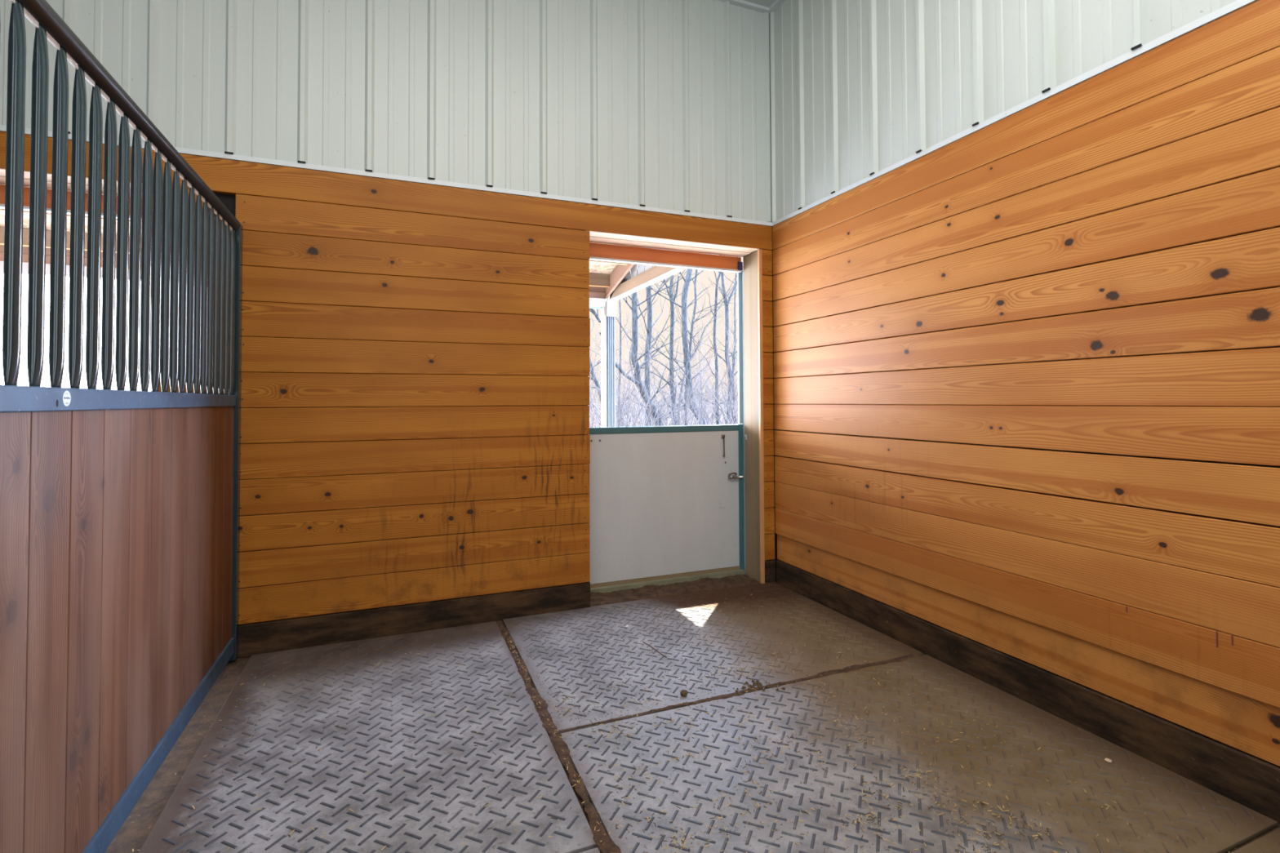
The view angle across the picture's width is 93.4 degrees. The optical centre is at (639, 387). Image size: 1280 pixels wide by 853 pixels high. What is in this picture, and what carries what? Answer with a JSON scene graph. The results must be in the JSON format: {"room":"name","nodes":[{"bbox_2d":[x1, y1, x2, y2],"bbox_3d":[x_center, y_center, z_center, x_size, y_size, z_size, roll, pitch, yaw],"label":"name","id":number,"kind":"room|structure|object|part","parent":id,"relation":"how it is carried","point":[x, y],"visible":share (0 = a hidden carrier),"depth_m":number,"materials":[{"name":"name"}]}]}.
{"room":"farm building","nodes":[
{"label":"farm building","id":0,"kind":"room"},
{"bbox_2d":[0,0,777,624],"bbox_3d":[-3.154,-0.657,2.656,9.300,4.450,0.252,0,-1,-22],"label":"wall","id":1,"kind":"structure","parent":0,"point":[415,188],"depth_m":3.33,"materials":[{"name":"brown wood"}]},
{"bbox_2d":[0,168,142,220],"bbox_3d":[-2.965,-0.920,2.765,1.290,0.131,0.273,0,-1,-22],"label":"door frame","id":2,"kind":"structure","parent":1,"relation":"attached to","point":[2,171],"depth_m":2.88,"materials":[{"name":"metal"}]},
{"bbox_3d":[-3.251,-1.911,2.525,9.012,1.489,0.020,0,-1,-22],"label":"metal panel","id":3,"kind":"part","parent":1,"relation":"part of","materials":[{"name":"white metal"}]},
{"bbox_3d":[-3.258,-1.152,2.516,8.998,0.026,0.034,0,-1,-22],"label":"edge trim","id":4,"kind":"part","parent":1,"relation":"part of","materials":[{"name":"white metal"}]},
{"bbox_2d":[237,582,590,657],"bbox_3d":[-1.156,1.257,3.313,1.833,0.158,0.034,0,-1,-22],"label":"baseboard","id":5,"kind":"structure","parent":1,"relation":"attached to","point":[273,636],"depth_m":3.25,"materials":[{"name":"brown wood"}]},
{"bbox_2d":[587,423,744,584],"bbox_3d":[0.183,0.806,4.141,1.267,1.084,0.079,0,-1,-22],"label":"door","id":6,"kind":"structure","parent":1,"relation":"in","point":[664,500],"depth_m":4.13,"materials":[{"name":"white paint"}]},
{"bbox_3d":[0.147,0.288,4.155,1.205,0.044,0.050,0,-1,-22],"label":"rail","id":7,"kind":"part","parent":6,"relation":"part of","materials":[{"name":"metal"}]},
{"bbox_3d":[0.598,0.418,4.304,0.022,0.153,0.021,0,-1,-22],"label":"hook rod","id":8,"kind":"part","parent":6,"relation":"part of","materials":[{"name":"brown metal"}]},
{"bbox_3d":[0.690,0.642,4.322,0.114,0.026,0.027,0,-1,-22],"label":"bolt rod","id":9,"kind":"part","parent":6,"relation":"part of","materials":[{"name":"metal"}]},
{"bbox_2d":[590,565,744,592],"bbox_3d":[0.164,1.317,4.121,1.220,0.064,0.095,0,-1,-22],"label":"door sill","id":10,"kind":"structure","parent":1,"relation":"attached to","point":[608,587],"depth_m":4.09,"materials":[{"name":"beige wood"}]},
{"bbox_2d":[586,230,766,582],"bbox_3d":[0.223,0.186,4.031,1.292,2.317,0.280,0,-1,-22],"label":"door frame","id":11,"kind":"structure","parent":1,"relation":"attached to","point":[749,261],"depth_m":4.22,"materials":[{"name":"beige wood"}]},
{"bbox_2d":[737,262,742,270],"bbox_3d":[0.720,-0.877,4.369,0.035,0.060,0.034,0,-1,-22],"label":"bracket","id":12,"kind":"object","parent":1,"relation":"attached to","point":[740,264],"visible":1,"depth_m":4.35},
{"bbox_2d":[716,0,785,13],"bbox_3d":[-1.944,-2.723,-0.698,9.012,0.020,7.012,0,-1,-22],"label":"trim","id":13,"kind":"structure","parent":1,"relation":"attached to","point":[742,3],"depth_m":4.14,"materials":[{"name":"white metal"}]},
{"bbox_2d":[757,248,764,583],"bbox_3d":[0.831,0.195,4.130,0.024,2.294,0.020,0,-1,-22],"label":"trim","id":14,"kind":"structure","parent":1,"relation":"attached to","point":[759,251],"depth_m":4.12,"materials":[{"name":"white wood"}]},
{"bbox_2d":[764,559,775,582],"bbox_3d":[0.881,1.266,4.137,0.086,0.158,0.034,0,-1,-22],"label":"baseboard","id":15,"kind":"structure","parent":1,"relation":"attached to","point":[770,571],"depth_m":4.12,"materials":[{"name":"brown wood"}]},
{"bbox_2d":[104,582,1279,852],"bbox_3d":[-1.794,1.386,-1.104,9.020,0.286,8.330,0,-1,-22],"label":"floor","id":16,"kind":"structure","parent":0,"point":[137,827],"depth_m":2.06,"materials":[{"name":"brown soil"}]},
{"bbox_2d":[0,0,242,852],"bbox_3d":[-1.304,0.208,1.252,0.054,2.141,3.718,0,-1,-22],"label":"wall","id":17,"kind":"structure","parent":16,"relation":"on","point":[120,508],"depth_m":1.64,"materials":[{"name":"brown wood"}]},
{"bbox_3d":[-1.322,0.619,1.286,0.020,1.140,3.517,0,-1,-22],"label":"plank panel","id":18,"kind":"part","parent":17,"relation":"part of","materials":[{"name":"brown wood"}]},
{"bbox_3d":[-1.296,0.024,1.231,0.034,0.055,3.665,0,-1,-22],"label":"rail","id":19,"kind":"part","parent":17,"relation":"part of","materials":[{"name":"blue metal"}]},
{"bbox_3d":[-1.299,-0.836,1.251,0.054,0.054,3.665,0,-1,-22],"label":"rail","id":20,"kind":"part","parent":17,"relation":"part of","materials":[{"name":"black metal"}]},
{"bbox_3d":[-1.990,0.257,2.951,0.050,2.125,0.053,0,-1,-22],"label":"post","id":21,"kind":"part","parent":17,"relation":"part of","materials":[{"name":"black metal"}]},
{"bbox_2d":[138,621,597,852],"bbox_3d":[-1.017,1.306,2.336,1.187,0.015,1.856,0,-1,-22],"label":"rubber mat","id":22,"kind":"object","parent":16,"relation":"on","point":[387,805],"visible":1,"depth_m":2.08,"materials":[{"name":"grey rubber"}]},
{"bbox_2d":[579,847,599,852],"bbox_3d":[-0.322,1.264,0.610,1.183,0.015,1.838,0,-1,-22],"label":"rubber mat","id":23,"kind":"object","parent":16,"relation":"on","point":[596,850],"visible":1,"depth_m":1.67,"materials":[{"name":"grey rubber"}]},
{"bbox_2d":[590,574,759,606],"bbox_3d":[0.222,1.328,3.978,1.212,0.026,0.212,0,-1,-22],"label":"dirt","id":24,"kind":"object","parent":16,"relation":"on","point":[651,591],"visible":0.98,"depth_m":3.96,"materials":[{"name":"brown soil"}]},
{"bbox_2d":[502,582,922,733],"bbox_3d":[0.301,1.319,3.210,1.838,0.015,1.268,0,-1,-22],"label":"rubber mat","id":25,"kind":"object","parent":16,"relation":"on","point":[781,607],"visible":1,"depth_m":3.04,"materials":[{"name":"grey rubber"}]},
{"bbox_2d":[642,641,666,657],"bbox_3d":[0.057,1.303,2.995,0.040,0.011,0.217,1,-1,-31],"label":"twig","id":26,"kind":"object","parent":25,"relation":"on","point":[642,642],"visible":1,"depth_m":2.99,"materials":[{"name":"brown wood"}]},
{"bbox_2d":[680,689,688,696],"bbox_3d":[0.185,1.289,2.545,0.035,0.021,0.037,0,-1,-22],"label":"clump","id":27,"kind":"object","parent":25,"relation":"on","point":[683,692],"visible":1,"depth_m":2.54,"materials":[{"name":"brown soil"}]},
{"bbox_2d":[733,680,785,694],"bbox_3d":[0.512,1.292,2.614,0.229,0.010,0.111,0,-1,-11],"label":"crumbs","id":28,"kind":"object","parent":25,"relation":"on","point":[757,683],"visible":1,"depth_m":2.61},
{"bbox_2d":[560,654,1278,852],"bbox_3d":[0.786,1.291,2.014,1.836,0.015,1.268,0,-1,-22],"label":"rubber mat","id":29,"kind":"object","parent":16,"relation":"on","point":[1174,805],"visible":1,"depth_m":1.98,"materials":[{"name":"grey rubber"}]},
{"bbox_2d":[132,594,1229,852],"bbox_3d":[-0.118,1.286,2.203,2.804,0.011,2.616,0,-1,-22],"label":"debris","id":30,"kind":"object","parent":29,"relation":"on","point":[670,721],"visible":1,"depth_m":1.99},
{"bbox_2d":[496,620,924,852],"bbox_3d":[0.547,1.295,2.515,1.868,0.005,2.680,0,-1,-22],"label":"floor mat seam","id":31,"kind":"object","parent":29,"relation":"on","point":[606,847],"visible":1,"depth_m":2.38,"materials":[{"name":"brown soil"}]},
{"bbox_2d":[1104,758,1112,762],"bbox_3d":[1.605,1.278,2.067,0.020,0.009,0.022,0,-1,-22],"label":"chip","id":32,"kind":"object","parent":29,"relation":"on","point":[1108,760],"visible":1,"depth_m":2.06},
{"bbox_2d":[1231,827,1279,852],"bbox_3d":[1.245,1.263,0.877,1.838,0.015,1.158,0,-1,-22],"label":"rubber mat","id":33,"kind":"object","parent":16,"relation":"on","point":[1269,842],"visible":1,"depth_m":1.68,"materials":[{"name":"grey rubber"}]},
{"bbox_2d":[743,0,776,7],"bbox_3d":[-1.691,-2.841,-1.004,9.250,0.200,8.250,0,-1,-22],"label":"ceiling","id":34,"kind":"structure","parent":0,"point":[767,3],"depth_m":4.13,"materials":[{"name":"grey metal"}]},
{"bbox_2d":[769,0,1279,766],"bbox_3d":[2.471,-0.702,0.655,0.252,4.500,8.300,0,-1,-22],"label":"wall","id":35,"kind":"structure","parent":0,"point":[1026,253],"depth_m":2.42,"materials":[{"name":"brown wood"}]},
{"bbox_2d":[768,13,773,222],"bbox_3d":[0.918,-1.882,4.204,0.024,1.509,0.034,0,-1,-22],"label":"trim","id":36,"kind":"structure","parent":35,"relation":"attached to","point":[769,13],"depth_m":4.20,"materials":[{"name":"white metal"}]},
{"bbox_3d":[2.227,-1.970,0.971,0.020,1.489,7.012,0,-1,-22],"label":"metal panel","id":37,"kind":"part","parent":35,"relation":"part of","materials":[{"name":"white metal"}]},
{"bbox_3d":[2.244,-1.211,0.952,0.034,0.026,6.998,0,-1,-22],"label":"edge trim","id":38,"kind":"part","parent":35,"relation":"part of","materials":[{"name":"white metal"}]},
{"bbox_2d":[776,560,1279,822],"bbox_3d":[1.869,1.211,1.874,0.034,0.158,4.897,0,-1,-22],"label":"baseboard","id":39,"kind":"structure","parent":35,"relation":"attached to","point":[1251,781],"depth_m":2.31,"materials":[{"name":"brown wood"}]},
{"label":"outside","id":40,"kind":"structure","parent":0,"visible":0},
{"bbox_2d":[588,401,737,427],"bbox_3d":[-31.500,6.256,217.658,500.000,0.001,419.680,0,-1,-22],"label":"ground","id":41,"kind":"structure","parent":40,"point":[721,418],"depth_m":53.44,"materials":[{"name":"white snow"}]},
{"bbox_2d":[1,270,737,427],"bbox_3d":[-3.091,-0.885,25.640,25.212,5.522,44.181,-1,-2,35],"label":"undergrowth","id":42,"kind":"object","parent":41,"relation":"on","point":[701,410],"visible":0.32,"depth_m":14.79,"materials":[{"name":"grey plant"}]},
{"bbox_2d":[589,308,623,406],"bbox_3d":[-1.747,-3.113,19.395,1.980,9.818,3.979,-1,-1,32],"label":"bare tree","id":43,"kind":"object","parent":41,"relation":"on","point":[592,310],"visible":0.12,"depth_m":19.31,"materials":[{"name":"grey plant"}]},
{"bbox_2d":[589,299,653,426],"bbox_3d":[-1.042,-4.343,23.918,3.436,12.445,4.054,0,-1,5],"label":"bare tree","id":44,"kind":"object","parent":41,"relation":"on","point":[620,331],"visible":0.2,"depth_m":23.92,"materials":[{"name":"grey plant"}]},
{"bbox_2d":[591,272,708,426],"bbox_3d":[0.040,-2.776,18.655,4.106,9.123,2.876,0,-1,-22],"label":"bare tree","id":45,"kind":"object","parent":41,"relation":"on","point":[634,314],"visible":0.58,"depth_m":18.77,"materials":[{"name":"grey plant"}]},
{"bbox_2d":[619,268,702,425],"bbox_3d":[0.796,-3.346,22.848,3.678,10.400,1.570,0,-1,-22],"label":"bare tree","id":46,"kind":"object","parent":41,"relation":"on","point":[669,291],"visible":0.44,"depth_m":22.65,"materials":[{"name":"grey plant"}]},
{"bbox_2d":[626,270,706,426],"bbox_3d":[0.936,-3.021,21.481,3.901,9.696,2.133,1,-2,-35],"label":"bare tree","id":47,"kind":"object","parent":41,"relation":"on","point":[649,328],"visible":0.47,"depth_m":21.20,"materials":[{"name":"grey plant"}]},
{"bbox_2d":[638,268,722,425],"bbox_3d":[1.338,-3.322,20.886,3.959,10.312,2.161,0,-1,-7],"label":"bare tree","id":48,"kind":"object","parent":41,"relation":"on","point":[686,281],"visible":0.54,"depth_m":20.54,"materials":[{"name":"grey plant"}]},
{"bbox_2d":[655,275,737,425],"bbox_3d":[2.373,-2.458,19.137,5.078,8.438,2.005,0,-1,-27],"label":"bare tree","id":49,"kind":"object","parent":41,"relation":"on","point":[699,342],"visible":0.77,"depth_m":18.48,"materials":[{"name":"grey plant"}]},
{"bbox_2d":[659,269,733,425],"bbox_3d":[2.443,-3.829,23.924,2.433,11.391,4.466,-1,-1,30],"label":"bare tree","id":50,"kind":"object","parent":41,"relation":"on","point":[695,283],"visible":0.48,"depth_m":23.99,"materials":[{"name":"grey plant"}]},
{"bbox_2d":[680,271,736,424],"bbox_3d":[3.016,-3.780,24.270,3.790,11.300,1.849,0,-1,-22],"label":"bare tree","id":51,"kind":"object","parent":41,"relation":"on","point":[719,272],"visible":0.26,"depth_m":24.48,"materials":[{"name":"grey plant"}]},
{"bbox_2d":[703,256,737,423],"bbox_3d":[4.199,-3.910,27.341,4.371,11.724,1.996,0,-1,-22],"label":"bare tree","id":52,"kind":"object","parent":41,"relation":"on","point":[735,321],"visible":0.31,"depth_m":27.07,"materials":[{"name":"grey plant"}]},
{"bbox_2d":[703,254,737,424],"bbox_3d":[3.415,-3.518,22.768,3.552,10.726,3.114,0,-1,-22],"label":"bare tree","id":53,"kind":"object","parent":41,"relation":"on","point":[726,314],"visible":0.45,"depth_m":22.39,"materials":[{"name":"grey plant"}]},
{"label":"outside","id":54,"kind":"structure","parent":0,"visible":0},
{"bbox_3d":[-3.460,1.478,4.858,9.400,0.180,3.965,0,-1,-22],"label":"path","id":55,"kind":"object","parent":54,"visible":0},
{"bbox_2d":[0,186,712,426],"bbox_3d":[-3.950,-0.448,4.493,9.202,3.659,3.720,0,-1,-22],"label":"porch","id":56,"kind":"object","parent":55,"relation":"on","point":[617,281],"visible":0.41,"depth_m":7.33,"materials":[{"name":"white paint"}]},
{"bbox_3d":[-2.068,-1.022,7.064,3.415,0.017,0.030,0,-1,-22],"label":"green rail","id":57,"kind":"part","parent":56,"relation":"part of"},
{"bbox_3d":[-0.380,0.264,7.732,0.108,2.346,0.120,0,-1,-22],"label":"post","id":58,"kind":"part","parent":56,"relation":"part of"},
{"bbox_3d":[0.284,-1.161,6.206,0.072,0.019,3.550,0,-1,-22],"label":"eave trim","id":59,"kind":"part","parent":56,"relation":"part of","materials":[{"name":"white paint"}]}
]}

